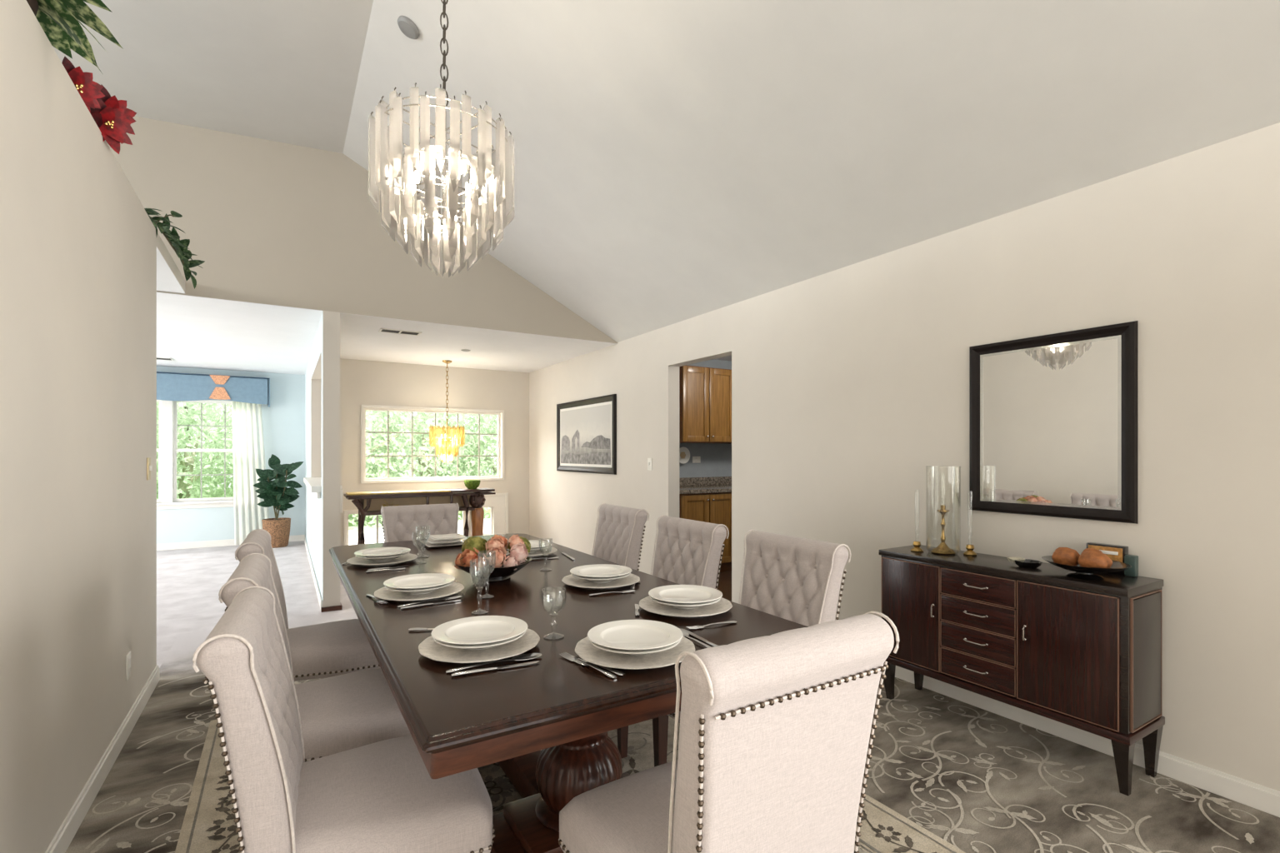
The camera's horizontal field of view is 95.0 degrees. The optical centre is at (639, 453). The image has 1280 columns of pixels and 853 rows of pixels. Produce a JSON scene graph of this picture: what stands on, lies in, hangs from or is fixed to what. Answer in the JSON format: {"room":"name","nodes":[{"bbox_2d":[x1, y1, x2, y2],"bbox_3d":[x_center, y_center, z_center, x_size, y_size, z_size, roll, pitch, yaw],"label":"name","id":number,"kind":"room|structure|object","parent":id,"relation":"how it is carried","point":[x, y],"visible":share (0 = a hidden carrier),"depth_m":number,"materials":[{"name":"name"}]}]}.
{"room":"dining room","nodes":[
{"label":"dining room","id":0,"kind":"room"},
{"bbox_2d":[0,0,156,852],"bbox_3d":[-0.326,0.055,-0.760,0.130,2.450,9.440,0,0,-31],"label":"wall","id":1,"kind":"structure","parent":0,"point":[78,262],"depth_m":1.91,"materials":[{"name":"beige paint"}]},
{"bbox_2d":[6,0,185,294],"bbox_3d":[-2.108,-1.215,-1.161,3.591,0.090,10.610,0,0,-31],"label":"ledge","id":2,"kind":"object","parent":1,"relation":"attached to","point":[169,278],"visible":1,"depth_m":2.23,"materials":[{"name":"white paint"}]},
{"bbox_2d":[26,0,123,72],"bbox_3d":[-1.806,-1.406,1.732,0.396,0.445,0.395,0,0,-31],"label":"variegated plant","id":3,"kind":"object","parent":2,"relation":"on","point":[58,19],"visible":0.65,"depth_m":1.84,"materials":[{"name":"green plant"}]},
{"bbox_2d":[61,56,136,154],"bbox_3d":[-2.129,-1.340,2.279,0.222,0.270,0.365,0,0,-31],"label":"poinsettia","id":4,"kind":"object","parent":2,"relation":"on","point":[112,116],"visible":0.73,"depth_m":2.31,"materials":[{"name":"red plant"}]},
{"bbox_2d":[144,208,204,289],"bbox_3d":[-2.853,-1.294,3.612,0.152,0.366,1.083,0,0,-24],"label":"ivy garland","id":5,"kind":"object","parent":2,"relation":"on","point":[180,247],"visible":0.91,"depth_m":3.65,"materials":[{"name":"green plant"}]},
{"bbox_2d":[45,665,159,852],"bbox_3d":[-0.265,1.236,-0.723,0.014,0.088,9.440,0,0,-31],"label":"baseboard","id":6,"kind":"structure","parent":1,"relation":"attached to","point":[60,843],"depth_m":2.24,"materials":[{"name":"white paint"}]},
{"bbox_2d":[125,651,130,681],"bbox_3d":[-2.348,0.975,2.692,0.008,0.115,0.072,0,0,-31],"label":"wall outlet","id":7,"kind":"object","parent":1,"relation":"attached to","point":[128,656],"visible":1,"depth_m":2.68,"materials":[{"name":"white plastic"}]},
{"bbox_2d":[52,0,373,153],"bbox_3d":[-1.664,-2.370,-0.902,4.620,0.400,10.790,0,0,-31],"label":"ceiling","id":8,"kind":"structure","parent":0,"point":[281,71],"depth_m":3.63,"materials":[{"name":"paint"}]},
{"bbox_2d":[156,365,304,544],"bbox_3d":[-6.823,0.055,7.553,4.602,2.450,0.140,0,0,-31],"label":"wall","id":9,"kind":"structure","parent":0,"point":[283,422],"depth_m":8.41,"materials":[{"name":"paint"}]},
{"bbox_2d":[156,400,234,509],"bbox_3d":[-6.356,-0.030,7.791,2.147,1.540,0.180,0,0,-31],"label":"window","id":10,"kind":"structure","parent":9,"relation":"in","point":[167,450],"depth_m":7.85,"materials":[{"name":"white paint"}]},
{"bbox_2d":[156,371,269,406],"bbox_3d":[-6.164,-0.868,7.756,2.144,0.395,0.189,0,0,-31],"label":"window valance","id":11,"kind":"object","parent":9,"relation":"attached to","point":[170,386],"visible":0.55,"depth_m":7.89,"materials":[{"name":"blue fabric"}]},
{"bbox_2d":[231,401,269,544],"bbox_3d":[-5.421,0.270,8.185,0.455,1.980,0.061,0,0,-31],"label":"sheer curtain","id":12,"kind":"object","parent":11,"relation":"hanging from","point":[248,451],"visible":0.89,"depth_m":8.16,"materials":[{"name":"white fabric"}]},
{"bbox_2d":[156,535,304,550],"bbox_3d":[-6.837,1.236,7.455,4.476,0.088,0.014,0,0,-31],"label":"baseboard","id":13,"kind":"structure","parent":9,"relation":"attached to","point":[298,537],"depth_m":7.98,"materials":[{"name":"white paint"}]},
{"bbox_2d":[156,292,322,374],"bbox_3d":[-5.675,-1.194,5.549,4.478,0.072,4.597,0,0,-31],"label":"ceiling","id":14,"kind":"structure","parent":0,"point":[200,332],"depth_m":5.69,"materials":[{"name":"white paint"}]},
{"bbox_2d":[305,310,339,607],"bbox_3d":[-3.695,0.060,6.719,0.126,2.440,4.539,0,0,-31],"label":"wall","id":15,"kind":"structure","parent":0,"point":[322,372],"depth_m":4.81,"materials":[{"name":"beige paint"}]},
{"bbox_2d":[304,535,322,609],"bbox_3d":[-3.757,1.236,6.686,0.014,0.088,4.530,0,0,-31],"label":"baseboard","id":16,"kind":"structure","parent":15,"relation":"attached to","point":[319,597],"depth_m":5.84,"materials":[{"name":"white paint"}]},
{"bbox_2d":[303,477,342,513],"bbox_3d":[-3.178,0.386,5.827,0.231,0.228,2.220,0,0,-31],"label":"trim","id":17,"kind":"structure","parent":15,"relation":"attached to","point":[314,484],"depth_m":5.03,"materials":[{"name":"white paint"}]},
{"bbox_2d":[320,602,342,612],"bbox_3d":[-2.536,1.262,4.817,0.150,0.035,0.114,0,0,-31],"label":"trim","id":18,"kind":"structure","parent":15,"relation":"attached to","point":[335,607],"depth_m":4.77,"materials":[{"name":"brown wood"}]},
{"bbox_2d":[106,115,617,343],"bbox_3d":[-3.319,-1.825,4.360,7.266,1.330,0.120,0,0,-31],"label":"wall","id":19,"kind":"structure","parent":0,"point":[270,222],"depth_m":4.66,"materials":[{"name":"beige paint"}]},
{"bbox_2d":[340,358,529,545],"bbox_3d":[-2.680,0.055,7.793,2.724,2.450,0.140,0,0,-31],"label":"wall","id":20,"kind":"structure","parent":0,"point":[362,382],"depth_m":7.72,"materials":[{"name":"beige paint"}]},
{"bbox_2d":[343,510,469,545],"bbox_3d":[-2.986,0.950,7.577,1.520,0.520,0.125,0,0,-31],"label":"window","id":21,"kind":"structure","parent":20,"relation":"in","point":[348,512],"depth_m":7.22,"materials":[{"name":"white paint"}]},
{"bbox_2d":[360,405,504,483],"bbox_3d":[-2.697,-0.118,7.753,1.814,0.975,0.125,0,0,-31],"label":"window","id":22,"kind":"structure","parent":20,"relation":"in","point":[373,407],"depth_m":7.66,"materials":[{"name":"white paint"}]},
{"bbox_2d":[482,492,508,534],"bbox_3d":[-2.056,0.912,8.077,0.490,0.735,0.028,0,0,-31],"label":"trim","id":23,"kind":"structure","parent":20,"relation":"attached to","point":[499,502],"depth_m":8.14,"materials":[{"name":"white paint"}]},
{"bbox_2d":[65,527,1279,852],"bbox_3d":[-0.402,1.309,2.583,10.400,0.062,15.230,0,0,-31],"label":"floor","id":24,"kind":"structure","parent":0,"point":[978,780],"depth_m":2.32,"materials":[{"name":"beige carpet"}]},
{"bbox_2d":[253,454,303,548],"bbox_3d":[-4.984,0.642,8.084,0.593,1.274,0.424,0,0,-12],"label":"fig","id":25,"kind":"object","parent":24,"relation":"on","point":[276,493],"visible":1,"depth_m":8.03,"materials":[{"name":"plant"}]},
{"bbox_2d":[261,517,290,548],"bbox_3d":[-5.005,1.089,8.075,0.342,0.380,0.347,0,0,-31],"label":"basket","id":26,"kind":"object","parent":25,"relation":"attached to","point":[278,529],"depth_m":7.96,"materials":[{"name":"wicker"}]},
{"bbox_2d":[343,487,495,544],"bbox_3d":[-2.621,0.863,7.091,1.700,0.836,0.340,0,0,-31],"label":"console table","id":27,"kind":"object","parent":24,"relation":"on","point":[367,503],"visible":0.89,"depth_m":7.09,"materials":[{"name":"brown wood"}]},
{"bbox_2d":[360,506,474,515],"bbox_3d":[-2.664,0.688,7.066,1.280,0.035,0.240,0,0,-31],"label":"shelf","id":28,"kind":"object","parent":27,"relation":"attached to","point":[376,511],"depth_m":6.88,"materials":[{"name":"brown wood"}]},
{"bbox_2d":[464,480,480,489],"bbox_3d":[-2.118,0.389,7.400,0.200,0.110,0.207,0,0,-31],"label":"moss bowl","id":29,"kind":"object","parent":27,"relation":"on","point":[469,484],"visible":1,"depth_m":7.33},
{"bbox_2d":[380,503,459,542],"bbox_3d":[-1.314,0.807,3.649,0.500,0.945,0.595,0,0,-31],"label":"dining chair","id":30,"kind":"object","parent":24,"relation":"on","point":[400,523],"visible":0.38,"depth_m":3.80,"materials":[{"name":"beige fabric"}]},
{"bbox_2d":[175,715,965,852],"bbox_3d":[-0.340,1.273,2.062,2.155,0.010,3.037,0,0,-31],"label":"area rug","id":31,"kind":"object","parent":24,"relation":"on","point":[208,826],"visible":0.08,"depth_m":2.09,"materials":[{"name":"carpet"}]},
{"bbox_2d":[235,529,380,681],"bbox_3d":[-1.452,0.810,2.659,0.596,0.915,0.500,0,0,-29],"label":"dining chair","id":32,"kind":"object","parent":31,"relation":"on","point":[339,647],"visible":0.45,"depth_m":2.52,"materials":[{"name":"beige fabric"}]},
{"bbox_2d":[218,553,410,762],"bbox_3d":[-1.034,0.810,1.992,0.595,0.915,0.500,0,0,-29],"label":"dining chair","id":33,"kind":"object","parent":31,"relation":"on","point":[340,713],"visible":0.35,"depth_m":1.86,"materials":[{"name":"beige fabric"}]},
{"bbox_2d":[192,585,495,852],"bbox_3d":[-0.700,0.810,1.466,0.596,0.915,0.500,0,0,-27],"label":"dining chair","id":34,"kind":"object","parent":31,"relation":"on","point":[382,797],"visible":0.94,"depth_m":1.31,"materials":[{"name":"beige fabric"}]},
{"bbox_2d":[329,533,808,852],"bbox_3d":[-0.582,0.894,2.473,1.149,0.748,2.619,0,0,-31],"label":"dining table","id":35,"kind":"object","parent":31,"relation":"on","point":[562,708],"visible":0.67,"depth_m":1.69,"materials":[{"name":"brown wood"}]},
{"bbox_2d":[346,553,417,565],"bbox_3d":[-1.232,0.510,2.809,0.312,0.018,0.312,0,0,-31],"label":"charger plate","id":36,"kind":"object","parent":35,"relation":"on","point":[355,561],"visible":0.62,"depth_m":2.77,"materials":[{"name":"white ceramic"}]},
{"bbox_2d":[355,551,409,561],"bbox_3d":[-1.232,0.494,2.809,0.239,0.032,0.239,0,0,-31],"label":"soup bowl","id":37,"kind":"object","parent":36,"relation":"on","point":[388,558],"visible":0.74,"depth_m":2.74,"materials":[{"name":"ceramic"}]},
{"bbox_2d":[354,547,410,557],"bbox_3d":[-1.232,0.477,2.809,0.249,0.021,0.249,0,0,-31],"label":"dinner plate","id":38,"kind":"object","parent":37,"relation":"on","point":[379,552],"visible":0.97,"depth_m":2.84,"materials":[{"name":"ceramic"}]},
{"bbox_2d":[374,582,464,601],"bbox_3d":[-0.812,0.510,2.164,0.312,0.018,0.312,0,0,-31],"label":"charger plate","id":39,"kind":"object","parent":35,"relation":"on","point":[382,593],"visible":0.52,"depth_m":2.11,"materials":[{"name":"white ceramic"}]},
{"bbox_2d":[385,580,454,594],"bbox_3d":[-0.812,0.494,2.164,0.239,0.032,0.239,0,0,-31],"label":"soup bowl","id":40,"kind":"object","parent":39,"relation":"on","point":[423,591],"visible":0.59,"depth_m":2.09,"materials":[{"name":"ceramic"}]},
{"bbox_2d":[383,573,454,589],"bbox_3d":[-0.812,0.477,2.164,0.249,0.021,0.249,0,0,-31],"label":"dinner plate","id":41,"kind":"object","parent":40,"relation":"on","point":[424,581],"visible":0.98,"depth_m":2.19,"materials":[{"name":"ceramic"}]},
{"bbox_2d":[400,599,462,609],"bbox_3d":[-0.712,0.515,2.015,0.211,0.007,0.015,0,0,-35],"label":"table knife","id":42,"kind":"object","parent":35,"relation":"on","point":[426,604],"visible":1,"depth_m":2.00,"materials":[{"name":"metal"}]},
{"bbox_2d":[419,540,464,547],"bbox_3d":[-1.106,0.512,3.354,0.255,0.014,0.255,0,0,-31],"label":"square plate","id":43,"kind":"object","parent":35,"relation":"on","point":[426,543],"visible":0.51,"depth_m":3.30,"materials":[{"name":"white ceramic"}]},
{"bbox_2d":[423,538,467,544],"bbox_3d":[-1.106,0.497,3.354,0.220,0.016,0.220,0,0,-31],"label":"square plate","id":44,"kind":"object","parent":43,"relation":"on","point":[429,540],"visible":0.62,"depth_m":3.31,"materials":[{"name":"ceramic"}]},
{"bbox_2d":[426,533,466,540],"bbox_3d":[-1.106,0.480,3.354,0.188,0.016,0.188,0,0,-31],"label":"square plate","id":45,"kind":"object","parent":44,"relation":"on","point":[457,536],"visible":1,"depth_m":3.37,"materials":[{"name":"ceramic"}]},
{"bbox_2d":[418,629,539,663],"bbox_3d":[-0.426,0.510,1.567,0.312,0.018,0.312,0,0,-31],"label":"charger plate","id":46,"kind":"object","parent":35,"relation":"on","point":[429,648],"visible":0.52,"depth_m":1.51,"materials":[{"name":"white ceramic"}]},
{"bbox_2d":[433,630,525,649],"bbox_3d":[-0.426,0.494,1.567,0.239,0.032,0.239,0,0,-31],"label":"soup bowl","id":47,"kind":"object","parent":46,"relation":"on","point":[492,645],"visible":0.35,"depth_m":1.48,"materials":[{"name":"ceramic"}]},
{"bbox_2d":[430,615,528,645],"bbox_3d":[-0.426,0.477,1.567,0.249,0.021,0.249,0,0,-31],"label":"dinner plate","id":48,"kind":"object","parent":47,"relation":"on","point":[482,630],"visible":1,"depth_m":1.58,"materials":[{"name":"white ceramic"}]},
{"bbox_2d":[455,555,532,581],"bbox_3d":[-0.606,0.483,2.441,0.291,0.073,0.291,0,0,13],"label":"flower bowl","id":49,"kind":"object","parent":35,"relation":"on","point":[497,574],"visible":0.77,"depth_m":2.35,"materials":[{"name":"ceramic"}]},
{"bbox_2d":[454,535,530,570],"bbox_3d":[-0.601,0.410,2.446,0.337,0.138,0.291,0,0,-31],"label":"flower arrangement","id":50,"kind":"object","parent":49,"relation":"in","point":[496,547],"visible":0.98,"depth_m":2.38,"materials":[{"name":"pink plant"}]},
{"bbox_2d":[445,653,541,673],"bbox_3d":[-0.355,0.516,1.446,0.238,0.008,0.041,0,0,-29],"label":"spoon","id":51,"kind":"object","parent":35,"relation":"on","point":[530,656],"visible":1,"depth_m":1.46,"materials":[{"name":"metal"}]},
{"bbox_2d":[511,653,541,660],"bbox_3d":[-0.286,0.516,1.484,0.080,0.006,0.041,0,0,-29],"label":"spoon bowl","id":52,"kind":"object","parent":51,"relation":"on","point":[530,656],"depth_m":1.49,"materials":[{"name":"metal"}]},
{"bbox_2d":[450,660,539,676],"bbox_3d":[-0.343,0.515,1.409,0.211,0.007,0.015,0,0,-24],"label":"table knife","id":53,"kind":"object","parent":35,"relation":"on","point":[475,671],"visible":1,"depth_m":1.40,"materials":[{"name":"metal"}]},
{"bbox_2d":[505,546,557,557],"bbox_3d":[-0.586,0.510,3.039,0.312,0.018,0.312,0,0,-31],"label":"charger plate","id":54,"kind":"object","parent":35,"relation":"on","point":[546,551],"visible":0.3,"depth_m":3.02,"materials":[{"name":"white ceramic"}]},
{"bbox_2d":[528,545,549,553],"bbox_3d":[-0.586,0.494,3.039,0.239,0.032,0.239,0,0,-31],"label":"soup bowl","id":55,"kind":"object","parent":54,"relation":"on","point":[532,551],"visible":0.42,"depth_m":2.98,"materials":[{"name":"ceramic"}]},
{"bbox_2d":[528,540,550,549],"bbox_3d":[-0.586,0.477,3.039,0.249,0.021,0.249,0,0,-31],"label":"dinner plate","id":56,"kind":"object","parent":55,"relation":"on","point":[534,544],"visible":0.41,"depth_m":3.08,"materials":[{"name":"ceramic"}]},
{"bbox_2d":[559,652,616,679],"bbox_3d":[-0.129,0.516,1.432,0.025,0.008,0.214,0,0,-42],"label":"fork","id":57,"kind":"object","parent":35,"relation":"on","point":[570,657],"visible":1,"depth_m":1.42,"materials":[{"name":"metal"}]},
{"bbox_2d":[573,658,624,675],"bbox_3d":[-0.099,0.516,1.418,0.155,0.008,0.025,0,0,38],"label":"fork","id":58,"kind":"object","parent":35,"relation":"on","point":[617,672],"visible":0.91,"depth_m":1.40,"materials":[{"name":"metal"}]},
{"bbox_2d":[561,574,639,589],"bbox_3d":[-0.156,0.510,2.352,0.312,0.018,0.312,0,0,-31],"label":"charger plate","id":59,"kind":"object","parent":35,"relation":"on","point":[569,580],"visible":0.59,"depth_m":2.30,"materials":[{"name":"white ceramic"}]},
{"bbox_2d":[570,572,630,583],"bbox_3d":[-0.156,0.494,2.352,0.239,0.032,0.239,0,0,-31],"label":"soup bowl","id":60,"kind":"object","parent":59,"relation":"on","point":[592,580],"visible":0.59,"depth_m":2.28,"materials":[{"name":"ceramic"}]},
{"bbox_2d":[570,564,631,579],"bbox_3d":[-0.156,0.477,2.352,0.249,0.021,0.249,0,0,-31],"label":"dinner plate","id":61,"kind":"object","parent":60,"relation":"on","point":[597,571],"visible":0.97,"depth_m":2.38,"materials":[{"name":"ceramic"}]},
{"bbox_2d":[575,636,694,669],"bbox_3d":[-0.013,0.510,1.526,0.312,0.018,0.312,0,0,-31],"label":"charger plate","id":62,"kind":"object","parent":35,"relation":"on","point":[584,648],"visible":0.42,"depth_m":1.47,"materials":[{"name":"white ceramic"}]},
{"bbox_2d":[589,640,680,655],"bbox_3d":[-0.013,0.494,1.526,0.239,0.032,0.239,0,0,-31],"label":"soup bowl","id":63,"kind":"object","parent":62,"relation":"on","point":[612,650],"visible":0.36,"depth_m":1.43,"materials":[{"name":"ceramic"}]},
{"bbox_2d":[587,620,683,650],"bbox_3d":[-0.013,0.477,1.526,0.249,0.021,0.249,0,0,-31],"label":"dinner plate","id":64,"kind":"object","parent":63,"relation":"on","point":[627,635],"visible":1,"depth_m":1.54,"materials":[{"name":"white ceramic"}]},
{"bbox_2d":[639,595,732,617],"bbox_3d":[0.152,0.510,1.966,0.312,0.018,0.312,0,0,-31],"label":"charger plate","id":65,"kind":"object","parent":35,"relation":"on","point":[647,603],"visible":0.62,"depth_m":1.91,"materials":[{"name":"white ceramic"}]},
{"bbox_2d":[650,596,720,609],"bbox_3d":[0.152,0.494,1.966,0.239,0.032,0.239,0,0,-31],"label":"soup bowl","id":66,"kind":"object","parent":65,"relation":"on","point":[676,606],"visible":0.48,"depth_m":1.89,"materials":[{"name":"ceramic"}]},
{"bbox_2d":[648,585,722,604],"bbox_3d":[0.152,0.477,1.966,0.249,0.021,0.249,0,0,-31],"label":"dinner plate","id":67,"kind":"object","parent":66,"relation":"on","point":[674,594],"visible":0.98,"depth_m":1.99,"materials":[{"name":"white ceramic"}]},
{"bbox_2d":[679,628,718,646],"bbox_3d":[0.185,0.515,1.606,0.015,0.007,0.290,0,0,-28],"label":"table knife","id":68,"kind":"object","parent":35,"relation":"on","point":[687,632],"visible":0.47,"depth_m":1.64,"materials":[{"name":"metal"}]},
{"bbox_2d":[591,503,649,570],"bbox_3d":[-0.321,0.795,3.469,0.595,0.945,0.500,0,0,-31],"label":"dining chair","id":69,"kind":"object","parent":31,"relation":"on","point":[620,529],"visible":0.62,"depth_m":3.49,"materials":[{"name":"beige fabric"}]},
{"bbox_2d":[616,515,729,758],"bbox_3d":[0.035,0.795,2.749,0.595,0.945,0.500,0,0,-31],"label":"dining chair","id":70,"kind":"object","parent":31,"relation":"on","point":[687,552],"visible":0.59,"depth_m":2.77,"materials":[{"name":"beige fabric"}]},
{"bbox_2d":[558,611,899,852],"bbox_3d":[0.155,0.795,1.283,0.500,0.945,0.595,0,0,-31],"label":"dining chair","id":71,"kind":"object","parent":31,"relation":"on","point":[775,729],"visible":1,"depth_m":1.05,"materials":[{"name":"beige fabric"}]},
{"bbox_2d":[652,530,850,767],"bbox_3d":[0.387,0.795,2.161,0.595,0.945,0.500,0,0,-31],"label":"dining chair","id":72,"kind":"object","parent":31,"relation":"on","point":[797,580],"visible":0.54,"depth_m":2.19,"materials":[{"name":"beige fabric"}]},
{"bbox_2d":[679,492,731,572],"bbox_3d":[0.888,0.848,6.598,1.440,0.865,0.644,0,0,-31],"label":"base cabinet","id":73,"kind":"object","parent":24,"relation":"on","point":[716,508],"visible":0.27,"depth_m":6.19,"materials":[{"name":"brown wood"}]},
{"bbox_2d":[679,476,731,494],"bbox_3d":[0.880,0.344,6.602,1.530,0.138,0.632,0,0,-31],"label":"countertop","id":74,"kind":"structure","parent":73,"relation":"on","point":[712,484],"depth_m":6.73,"materials":[{"name":"stone"}]},
{"bbox_2d":[878,545,1164,796],"bbox_3d":[1.655,0.890,2.688,0.356,0.780,1.068,0,0,-31],"label":"sideboard","id":75,"kind":"object","parent":24,"relation":"on","point":[1086,655],"visible":0.98,"depth_m":2.41,"materials":[{"name":"black wood"}]},
{"bbox_2d":[925,465,955,554],"bbox_3d":[1.524,0.281,2.948,0.160,0.437,0.160,0,0,-31],"label":"candle holder","id":76,"kind":"object","parent":75,"relation":"on","point":[942,549],"visible":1,"depth_m":2.94,"materials":[{"name":"metal"}]},
{"bbox_2d":[936,505,949,548],"bbox_3d":[1.524,0.365,2.948,0.056,0.210,0.056,0,0,-31],"label":"candlestick","id":77,"kind":"object","parent":76,"relation":"on","point":[942,545],"depth_m":2.94,"materials":[{"name":"gold metal"}]},
{"bbox_2d":[963,490,977,555],"bbox_3d":[1.630,0.343,2.894,0.058,0.315,0.058,0,0,-9],"label":"candlestick","id":78,"kind":"object","parent":75,"relation":"on","point":[970,548],"visible":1,"depth_m":2.88,"materials":[{"name":"gold metal"}]},
{"bbox_2d":[1007,556,1042,569],"bbox_3d":[1.697,0.483,2.590,0.132,0.034,0.105,0,0,41],"label":"bowl","id":79,"kind":"object","parent":75,"relation":"on","point":[1022,562],"visible":1,"depth_m":2.58,"materials":[{"name":"ceramic"}]},
{"bbox_2d":[1041,555,1131,579],"bbox_3d":[1.809,0.469,2.384,0.281,0.061,0.281,0,0,12],"label":"serving bowl","id":80,"kind":"object","parent":75,"relation":"on","point":[1077,572],"visible":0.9,"depth_m":2.33,"materials":[{"name":"ceramic"}]},
{"bbox_2d":[1051,547,1079,565],"bbox_3d":[1.770,0.430,2.433,0.100,0.087,0.102,0,0,-31],"label":"bread roll","id":81,"kind":"object","parent":80,"relation":"in","point":[1066,556],"visible":0.78,"depth_m":2.40,"materials":[{"name":"food"}]},
{"bbox_2d":[1077,550,1112,568],"bbox_3d":[1.808,0.428,2.332,0.104,0.085,0.111,0,0,-31],"label":"bread roll","id":82,"kind":"object","parent":80,"relation":"in","point":[1087,558],"visible":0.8,"depth_m":2.30,"materials":[{"name":"food"}]},
{"bbox_2d":[1086,542,1128,575],"bbox_3d":[1.964,0.441,2.466,0.039,0.118,0.136,0,0,-31],"label":"picture frame","id":83,"kind":"object","parent":75,"relation":"on","point":[1116,552],"visible":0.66,"depth_m":2.43,"materials":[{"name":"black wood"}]},
{"bbox_2d":[1124,555,1138,576],"bbox_3d":[2.008,0.458,2.398,0.036,0.085,0.042,0,0,-31],"label":"jar","id":84,"kind":"object","parent":75,"relation":"on","point":[1132,560],"visible":0.94,"depth_m":2.38,"materials":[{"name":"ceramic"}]},
{"bbox_2d":[679,360,731,477],"bbox_3d":[1.852,0.070,5.928,3.069,2.420,3.000,0,0,-31],"label":"wall","id":85,"kind":"structure","parent":0,"point":[716,459],"depth_m":6.94,"materials":[{"name":"grey paint"}]},
{"bbox_2d":[679,447,689,463],"bbox_3d":[0.490,0.018,6.693,0.190,0.190,0.018,0,0,-31],"label":"decorative plate","id":86,"kind":"object","parent":85,"relation":"attached to","point":[684,453],"visible":0.88,"depth_m":6.70,"materials":[{"name":"ceramic"}]},
{"bbox_2d":[679,365,731,444],"bbox_3d":[0.984,-0.537,6.797,1.440,0.835,0.404,0,0,-31],"label":"upper cabinet","id":87,"kind":"object","parent":85,"relation":"attached to","point":[705,393],"visible":0.48,"depth_m":6.43,"materials":[{"name":"brown wood"}]},
{"bbox_2d":[340,0,1279,372],"bbox_3d":[2.064,-1.839,2.955,5.800,1.463,13.500,0,0,-31],"label":"ceiling","id":88,"kind":"structure","parent":0,"point":[677,161],"depth_m":2.93,"materials":[{"name":"paint"}]},
{"bbox_2d":[378,328,421,335],"bbox_3d":[-2.273,-1.154,5.559,0.360,0.008,0.170,0,0,-31],"label":"ceiling vent","id":89,"kind":"object","parent":88,"relation":"in","point":[382,330],"visible":1,"depth_m":5.55,"materials":[{"name":"metal"}]},
{"bbox_2d":[397,15,419,39],"bbox_3d":[-1.290,-2.372,3.266,0.116,0.072,0.124,0,0,-26],"label":"smoke detector","id":90,"kind":"object","parent":88,"relation":"attached to","point":[406,25],"visible":1,"depth_m":3.25,"materials":[{"name":"grey plastic"}]},
{"bbox_2d":[368,0,514,277],"bbox_3d":[-0.761,-1.544,2.277,0.534,1.701,0.536,0,0,-10],"label":"crystal chandelier","id":91,"kind":"object","parent":88,"relation":"hanging from","point":[445,246],"visible":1,"depth_m":2.14,"materials":[{"name":"clear glass"}]},
{"bbox_2d":[429,360,464,462],"bbox_3d":[-2.406,-0.524,7.316,0.420,1.272,0.420,0,0,-31],"label":"chandelier","id":92,"kind":"object","parent":88,"relation":"hanging from","point":[441,437],"visible":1,"depth_m":7.24,"materials":[{"name":"yellow glass"}]},
{"bbox_2d":[529,122,1279,791],"bbox_3d":[1.898,0.005,2.783,0.125,2.550,13.180,0,0,-31],"label":"wall","id":93,"kind":"structure","parent":0,"point":[850,382],"depth_m":2.78,"materials":[{"name":"beige paint"}]},
{"bbox_2d":[556,394,616,474],"bbox_3d":[-0.656,-0.205,6.825,0.033,0.854,1.520,0,0,-31],"label":"framed print","id":94,"kind":"object","parent":93,"relation":"attached to","point":[587,428],"visible":1,"depth_m":6.73},
{"bbox_2d":[969,320,1138,524],"bbox_3d":[1.861,-0.130,2.699,0.025,0.837,0.685,0,0,-31],"label":"wall mirror","id":95,"kind":"object","parent":93,"relation":"attached to","point":[1053,418],"visible":1,"depth_m":2.66,"materials":[{"name":"black wood"}]},
{"bbox_2d":[982,338,1117,507],"bbox_3d":[1.865,-0.130,2.702,0.007,0.741,0.589,0,0,-31],"label":"mirror glass","id":96,"kind":"object","parent":95,"relation":"attached to","point":[1050,407],"depth_m":2.68,"materials":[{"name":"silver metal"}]},
{"bbox_2d":[895,665,1279,817],"bbox_3d":[1.833,1.236,2.756,0.014,0.088,4.302,0,0,-31],"label":"baseboard","id":97,"kind":"structure","parent":93,"relation":"attached to","point":[1246,792],"depth_m":2.40,"materials":[{"name":"white paint"}]},
{"label":"outside","id":98,"kind":"structure","parent":0,"visible":0},
{"bbox_2d":[206,492,490,526],"bbox_3d":[-8.767,1.740,18.242,32.000,0.120,23.720,0,0,-31],"label":"lawn","id":99,"kind":"structure","parent":98,"point":[350,524],"depth_m":15.99,"materials":[{"name":"plant"}]},
{"bbox_2d":[156,402,233,499],"bbox_3d":[-8.708,-0.360,11.140,4.056,4.090,4.240,0,0,16],"label":"tree","id":100,"kind":"object","parent":99,"relation":"on","point":[185,487],"visible":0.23,"depth_m":10.73,"materials":[{"name":"green plant"}]},
{"bbox_2d":[184,403,441,529],"bbox_3d":[-5.857,-0.360,11.280,4.240,4.090,4.056,0,0,29],"label":"tree","id":101,"kind":"object","parent":99,"relation":"on","point":[374,460],"visible":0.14,"depth_m":10.90,"materials":[{"name":"green plant"}]},
{"bbox_2d":[349,410,497,524],"bbox_3d":[-4.545,-0.360,12.651,4.056,4.090,4.240,0,0,8],"label":"tree","id":102,"kind":"object","parent":99,"relation":"on","point":[427,472],"visible":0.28,"depth_m":12.00,"materials":[{"name":"green plant"}]},
{"bbox_2d":[410,412,497,515],"bbox_3d":[-3.395,-0.360,13.970,4.240,4.090,4.056,0,0,-28],"label":"tree","id":103,"kind":"object","parent":99,"relation":"on","point":[485,417],"visible":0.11,"depth_m":13.03,"materials":[{"name":"green plant"}]},
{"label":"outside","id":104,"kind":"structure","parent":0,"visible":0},
{"bbox_2d":[348,518,490,536],"bbox_3d":[-1.656,1.470,10.893,7.498,0.220,4.070,0,0,-31],"label":"ground","id":105,"kind":"structure","parent":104,"point":[487,522],"depth_m":10.53,"materials":[{"name":"white paint"}]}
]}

